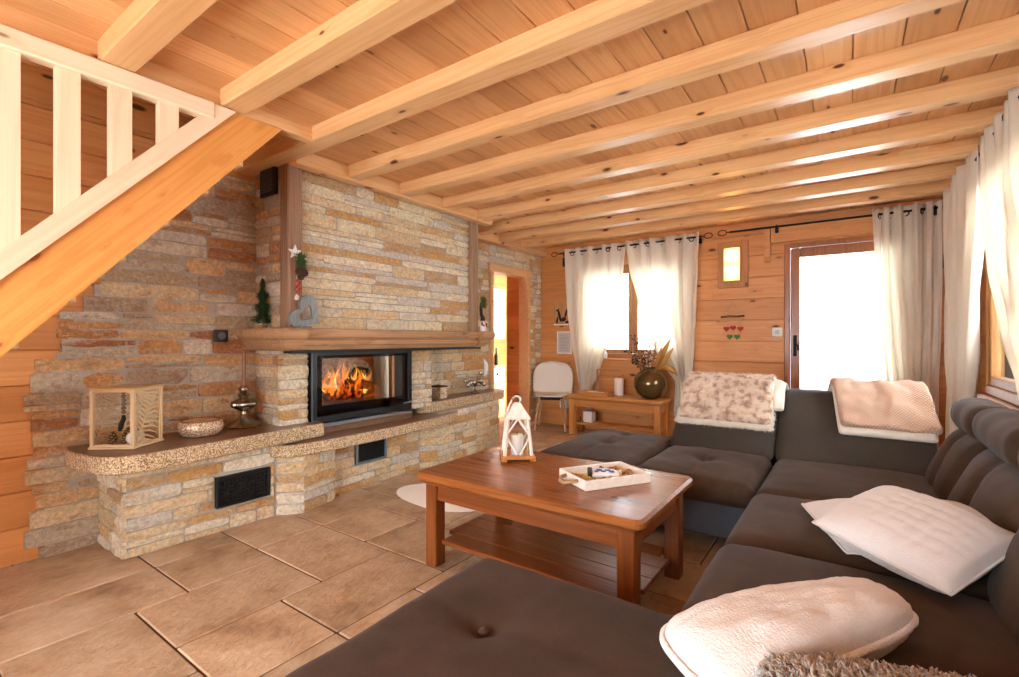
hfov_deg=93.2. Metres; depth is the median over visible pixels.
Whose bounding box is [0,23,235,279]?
balustrade
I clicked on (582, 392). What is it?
wooden tray
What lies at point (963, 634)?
seat cushion
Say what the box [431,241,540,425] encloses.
stone wall
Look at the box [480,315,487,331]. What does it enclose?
figurine
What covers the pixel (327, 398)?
log
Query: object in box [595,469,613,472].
print
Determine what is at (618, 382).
candle
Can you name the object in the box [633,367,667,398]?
vase
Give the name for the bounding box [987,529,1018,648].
cushion
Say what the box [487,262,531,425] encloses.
trim
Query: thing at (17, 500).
wall
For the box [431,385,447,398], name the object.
holder
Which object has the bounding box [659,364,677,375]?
dried leaf
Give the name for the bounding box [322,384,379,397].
log
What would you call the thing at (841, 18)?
ceiling beam
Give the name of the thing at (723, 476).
seat cushion
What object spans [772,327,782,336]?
thermostat
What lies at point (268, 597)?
floor
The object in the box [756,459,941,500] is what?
seat cushion
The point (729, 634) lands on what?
cushion
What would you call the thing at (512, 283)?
wall
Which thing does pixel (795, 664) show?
cushion
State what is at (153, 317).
stone wall
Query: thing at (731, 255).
diffuser
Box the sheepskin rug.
[396,483,475,511]
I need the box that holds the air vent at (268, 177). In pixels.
[260,166,277,198]
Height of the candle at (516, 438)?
0.118 m
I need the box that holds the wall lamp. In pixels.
[718,240,747,288]
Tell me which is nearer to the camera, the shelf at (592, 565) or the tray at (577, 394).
the shelf at (592, 565)
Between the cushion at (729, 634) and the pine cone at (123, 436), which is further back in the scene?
the pine cone at (123, 436)
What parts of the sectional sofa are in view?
panel, frame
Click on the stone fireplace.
(386, 273)
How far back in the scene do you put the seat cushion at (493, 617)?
1.26 m
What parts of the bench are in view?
seat, seat, seat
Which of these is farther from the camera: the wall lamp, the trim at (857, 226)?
the wall lamp
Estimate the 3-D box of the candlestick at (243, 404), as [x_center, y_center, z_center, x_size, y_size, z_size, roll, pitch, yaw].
[-1.844,0.462,3.347,0.215,0.290,0.215,0,0,-43]
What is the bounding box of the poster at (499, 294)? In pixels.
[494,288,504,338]
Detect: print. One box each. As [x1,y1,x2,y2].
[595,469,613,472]
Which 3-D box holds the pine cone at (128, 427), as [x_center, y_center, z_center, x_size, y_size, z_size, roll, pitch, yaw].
[-2.209,0.545,2.792,0.076,0.077,0.076,0,0,35]
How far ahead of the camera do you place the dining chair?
6.58 m
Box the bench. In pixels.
[64,389,503,559]
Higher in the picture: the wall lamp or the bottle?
the wall lamp
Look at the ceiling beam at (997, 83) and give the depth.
2.87 m
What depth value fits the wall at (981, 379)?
3.37 m
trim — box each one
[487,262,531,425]
[764,208,942,262]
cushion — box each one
[285,558,684,676]
[540,429,671,466]
[637,445,771,508]
[659,576,918,676]
[671,405,778,460]
[681,544,1018,676]
[724,494,989,601]
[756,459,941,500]
[758,651,976,676]
[775,388,936,475]
[801,498,1014,554]
[812,485,1013,596]
[925,429,987,499]
[947,449,1018,572]
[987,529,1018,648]
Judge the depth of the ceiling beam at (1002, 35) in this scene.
2.45 m
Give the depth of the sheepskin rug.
3.59 m
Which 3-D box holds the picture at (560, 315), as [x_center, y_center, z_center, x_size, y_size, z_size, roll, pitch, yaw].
[0.721,-0.352,6.678,0.265,0.335,0.023,0,0,35]
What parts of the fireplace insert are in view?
glass door, trim, pane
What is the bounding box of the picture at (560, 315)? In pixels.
[553,301,568,325]
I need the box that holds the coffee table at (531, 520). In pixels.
[416,446,692,604]
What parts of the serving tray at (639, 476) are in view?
rope handle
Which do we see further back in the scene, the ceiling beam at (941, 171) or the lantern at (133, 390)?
the ceiling beam at (941, 171)
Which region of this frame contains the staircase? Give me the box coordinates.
[0,113,280,356]
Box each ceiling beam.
[0,2,312,142]
[98,0,217,72]
[220,0,456,114]
[235,0,711,176]
[290,154,491,225]
[348,0,964,180]
[400,14,1018,196]
[443,65,1018,209]
[477,105,1002,220]
[478,136,980,235]
[478,233,546,256]
[499,160,965,241]
[521,179,951,247]
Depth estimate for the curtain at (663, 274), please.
5.71 m
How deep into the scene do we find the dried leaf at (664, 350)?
5.49 m
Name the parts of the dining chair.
leg, leg, seat frame, seat, backrest, leg, leg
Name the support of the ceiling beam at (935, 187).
attached to the ceiling
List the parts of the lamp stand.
post, arm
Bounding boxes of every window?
[603,264,657,361]
[977,253,1018,409]
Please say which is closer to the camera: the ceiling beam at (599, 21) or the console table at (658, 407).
the ceiling beam at (599, 21)
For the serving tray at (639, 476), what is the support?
on the coffee table at (531, 520)
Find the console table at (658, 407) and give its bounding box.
[567,392,670,435]
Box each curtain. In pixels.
[565,242,625,409]
[625,232,698,415]
[872,200,942,449]
[943,145,984,438]
[980,73,1018,397]
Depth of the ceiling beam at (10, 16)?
2.26 m
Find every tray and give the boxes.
[558,461,650,490]
[577,390,613,395]
[577,394,613,395]
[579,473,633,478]
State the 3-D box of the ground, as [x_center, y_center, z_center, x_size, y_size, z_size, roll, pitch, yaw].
[11.442,0.033,14.419,30.000,2.810,24.000,0,0,35]
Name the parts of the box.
lid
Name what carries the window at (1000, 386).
in the wall at (981, 379)
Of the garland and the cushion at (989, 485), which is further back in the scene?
the garland
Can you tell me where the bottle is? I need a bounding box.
[494,348,497,364]
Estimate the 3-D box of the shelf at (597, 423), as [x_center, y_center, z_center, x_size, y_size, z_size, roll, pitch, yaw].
[1.309,1.059,5.878,1.113,0.022,0.236,0,0,35]
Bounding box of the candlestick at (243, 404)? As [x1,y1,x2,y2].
[225,384,262,428]
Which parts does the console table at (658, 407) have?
leg, leg, moulding, leg, leg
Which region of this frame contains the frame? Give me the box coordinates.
[557,331,571,353]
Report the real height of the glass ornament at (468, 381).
0.381 m
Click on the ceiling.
(230, 38)
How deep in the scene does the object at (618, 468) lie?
2.44 m
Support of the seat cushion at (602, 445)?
on the sectional sofa
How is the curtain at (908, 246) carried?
hanging from the curtain rod at (935, 207)
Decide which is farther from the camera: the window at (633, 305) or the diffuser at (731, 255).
the window at (633, 305)
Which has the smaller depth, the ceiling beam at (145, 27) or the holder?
the ceiling beam at (145, 27)
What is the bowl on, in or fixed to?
on the bench
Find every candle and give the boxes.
[511,432,522,453]
[614,378,623,395]
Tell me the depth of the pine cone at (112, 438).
2.70 m
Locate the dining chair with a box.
[533,361,573,432]
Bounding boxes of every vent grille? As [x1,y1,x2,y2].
[215,466,269,508]
[355,438,386,464]
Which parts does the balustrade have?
rail, sloping rail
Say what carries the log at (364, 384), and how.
on the log at (327, 398)
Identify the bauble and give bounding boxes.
[126,432,140,443]
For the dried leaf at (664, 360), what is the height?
0.424 m
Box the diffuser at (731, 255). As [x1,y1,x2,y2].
[724,248,738,280]
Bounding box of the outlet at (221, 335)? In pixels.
[218,332,225,339]
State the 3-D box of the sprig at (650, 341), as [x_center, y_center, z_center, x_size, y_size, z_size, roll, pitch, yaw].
[1.673,0.269,5.614,0.125,0.503,0.124,0,0,35]
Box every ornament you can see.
[250,278,271,327]
[288,295,319,327]
[463,359,488,392]
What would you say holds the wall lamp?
attached to the wall at (761, 303)
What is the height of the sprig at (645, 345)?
0.553 m
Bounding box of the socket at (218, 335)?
[213,330,227,341]
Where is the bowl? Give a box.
[177,416,223,437]
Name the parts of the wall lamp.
shade frame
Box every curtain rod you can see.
[551,233,712,256]
[718,205,942,235]
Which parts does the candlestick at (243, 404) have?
baluster stem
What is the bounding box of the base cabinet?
[494,365,505,417]
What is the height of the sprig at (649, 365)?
0.474 m
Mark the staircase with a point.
(53, 278)
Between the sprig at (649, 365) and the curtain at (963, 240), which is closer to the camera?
the curtain at (963, 240)
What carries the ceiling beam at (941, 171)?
attached to the ceiling
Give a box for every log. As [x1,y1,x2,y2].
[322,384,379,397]
[322,388,355,403]
[325,378,369,389]
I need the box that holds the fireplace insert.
[307,351,412,433]
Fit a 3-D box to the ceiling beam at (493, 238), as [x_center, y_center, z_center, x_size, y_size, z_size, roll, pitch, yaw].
[-0.090,-1.231,6.056,0.109,0.122,1.980,0,0,35]
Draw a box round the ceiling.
[0,0,1018,247]
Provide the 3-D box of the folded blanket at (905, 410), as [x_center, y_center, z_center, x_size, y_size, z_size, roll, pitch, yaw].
[2.453,0.441,3.205,0.512,0.358,0.605,0,0,27]
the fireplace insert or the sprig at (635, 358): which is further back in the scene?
the sprig at (635, 358)
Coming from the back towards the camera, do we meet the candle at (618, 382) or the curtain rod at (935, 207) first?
the candle at (618, 382)
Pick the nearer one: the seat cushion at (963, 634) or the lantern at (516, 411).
the seat cushion at (963, 634)
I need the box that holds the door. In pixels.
[784,235,873,388]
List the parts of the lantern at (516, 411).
corner post, corner post, corner post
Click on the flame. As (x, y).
(332, 385)
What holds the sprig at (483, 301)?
hanging from the stone fireplace
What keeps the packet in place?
on the serving tray at (639, 476)
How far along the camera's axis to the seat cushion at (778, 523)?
1.89 m
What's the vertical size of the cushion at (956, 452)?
0.400 m
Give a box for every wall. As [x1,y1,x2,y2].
[0,58,537,567]
[23,174,255,556]
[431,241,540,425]
[494,274,507,410]
[507,277,518,423]
[541,198,946,446]
[977,248,984,393]
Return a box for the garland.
[288,244,309,299]
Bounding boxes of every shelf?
[442,513,668,596]
[576,420,663,432]
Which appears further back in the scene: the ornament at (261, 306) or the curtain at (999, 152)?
the ornament at (261, 306)
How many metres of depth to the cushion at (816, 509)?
1.94 m
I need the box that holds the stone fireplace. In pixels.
[236,162,494,425]
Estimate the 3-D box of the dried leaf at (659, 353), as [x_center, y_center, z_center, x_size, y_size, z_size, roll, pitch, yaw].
[1.693,0.310,5.542,0.041,0.422,0.140,0,0,-34]
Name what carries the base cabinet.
on the floor
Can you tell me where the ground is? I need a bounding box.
[606,313,885,389]
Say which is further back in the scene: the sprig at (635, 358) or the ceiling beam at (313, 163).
the sprig at (635, 358)
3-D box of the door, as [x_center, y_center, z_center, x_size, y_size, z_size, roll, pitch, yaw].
[3.357,0.095,4.841,1.040,2.210,0.139,0,0,35]
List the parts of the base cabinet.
drawer, drawer, drawer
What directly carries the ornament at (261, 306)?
on the stone fireplace
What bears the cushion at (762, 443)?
on the sectional sofa
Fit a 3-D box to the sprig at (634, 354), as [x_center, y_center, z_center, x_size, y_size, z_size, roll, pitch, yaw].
[1.552,0.350,5.682,0.224,0.343,0.113,0,0,35]
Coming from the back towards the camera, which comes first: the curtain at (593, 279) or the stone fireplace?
the curtain at (593, 279)
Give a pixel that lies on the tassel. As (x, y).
(123, 396)
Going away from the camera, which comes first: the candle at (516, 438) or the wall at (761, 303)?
the candle at (516, 438)
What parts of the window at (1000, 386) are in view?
sill, sash, pane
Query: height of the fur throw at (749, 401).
0.410 m
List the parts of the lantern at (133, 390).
corner post, fern panel, rail, lid, corner post, fern panel, fern panel, corner post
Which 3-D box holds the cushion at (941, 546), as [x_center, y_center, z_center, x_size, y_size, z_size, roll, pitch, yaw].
[1.326,0.636,1.585,0.413,0.206,0.406,0,0,-25]
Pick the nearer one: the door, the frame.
the door
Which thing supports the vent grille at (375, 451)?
attached to the bench
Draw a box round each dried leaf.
[655,348,661,369]
[657,348,673,370]
[658,339,670,364]
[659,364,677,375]
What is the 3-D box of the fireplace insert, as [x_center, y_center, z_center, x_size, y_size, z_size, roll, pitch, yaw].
[-1.303,0.402,4.027,0.408,0.614,0.993,0,0,35]
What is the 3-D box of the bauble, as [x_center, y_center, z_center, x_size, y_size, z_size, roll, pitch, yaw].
[-2.117,0.553,2.715,0.071,0.078,0.070,0,0,35]
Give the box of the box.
[583,410,595,422]
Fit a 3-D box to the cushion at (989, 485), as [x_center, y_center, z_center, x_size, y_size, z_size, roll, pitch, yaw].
[1.931,0.645,1.849,0.342,0.400,0.830,0,0,35]
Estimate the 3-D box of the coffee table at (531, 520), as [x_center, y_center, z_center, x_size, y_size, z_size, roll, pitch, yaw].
[0.218,0.950,2.505,1.240,0.499,0.770,0,0,35]
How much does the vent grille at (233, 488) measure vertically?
0.189 m
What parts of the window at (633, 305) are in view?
sash, sill, sash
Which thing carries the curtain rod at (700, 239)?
attached to the wall at (761, 303)
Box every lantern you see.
[88,384,163,449]
[499,394,535,461]
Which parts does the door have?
handle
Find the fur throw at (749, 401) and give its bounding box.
[675,370,788,431]
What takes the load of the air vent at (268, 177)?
attached to the stone fireplace
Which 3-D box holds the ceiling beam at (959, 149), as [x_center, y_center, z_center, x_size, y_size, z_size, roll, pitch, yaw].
[1.307,-1.246,4.335,4.380,0.097,0.115,0,0,35]
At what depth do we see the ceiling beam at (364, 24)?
2.02 m
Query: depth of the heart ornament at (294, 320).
3.33 m
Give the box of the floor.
[0,411,726,676]
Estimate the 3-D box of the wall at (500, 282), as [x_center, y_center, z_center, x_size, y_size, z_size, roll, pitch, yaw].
[-0.675,-0.100,7.280,0.080,2.600,2.700,0,0,35]
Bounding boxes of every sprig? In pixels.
[480,296,487,317]
[621,343,644,368]
[630,335,648,366]
[631,354,645,370]
[639,336,651,364]
[643,343,653,366]
[647,341,658,366]
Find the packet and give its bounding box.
[587,467,618,477]
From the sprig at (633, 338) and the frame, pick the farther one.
the frame
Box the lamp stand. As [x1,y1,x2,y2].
[596,369,620,390]
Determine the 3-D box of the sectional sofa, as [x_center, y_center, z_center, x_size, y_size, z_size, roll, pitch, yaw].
[0.861,0.752,2.212,2.508,0.895,3.944,0,0,35]
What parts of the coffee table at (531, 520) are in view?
leg, moulding, leg, leg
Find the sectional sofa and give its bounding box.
[285,388,1018,676]
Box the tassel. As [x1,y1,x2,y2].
[118,392,125,430]
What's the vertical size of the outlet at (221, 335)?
0.052 m
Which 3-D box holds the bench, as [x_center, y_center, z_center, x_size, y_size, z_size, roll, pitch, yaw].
[-1.119,0.904,4.143,0.618,0.592,3.974,0,0,35]
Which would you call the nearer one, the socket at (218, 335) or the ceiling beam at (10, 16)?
the ceiling beam at (10, 16)
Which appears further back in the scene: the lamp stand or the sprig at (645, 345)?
the lamp stand
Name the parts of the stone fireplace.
corner post, corner post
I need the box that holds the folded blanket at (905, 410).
[827,377,942,442]
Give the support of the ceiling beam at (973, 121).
attached to the ceiling
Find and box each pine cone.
[104,431,120,443]
[117,431,128,443]
[120,426,129,433]
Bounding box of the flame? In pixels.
[322,359,371,395]
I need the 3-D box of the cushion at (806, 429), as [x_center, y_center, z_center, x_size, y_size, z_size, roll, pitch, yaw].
[2.288,0.610,3.229,0.844,0.470,0.634,0,0,35]
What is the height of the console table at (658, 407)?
0.504 m

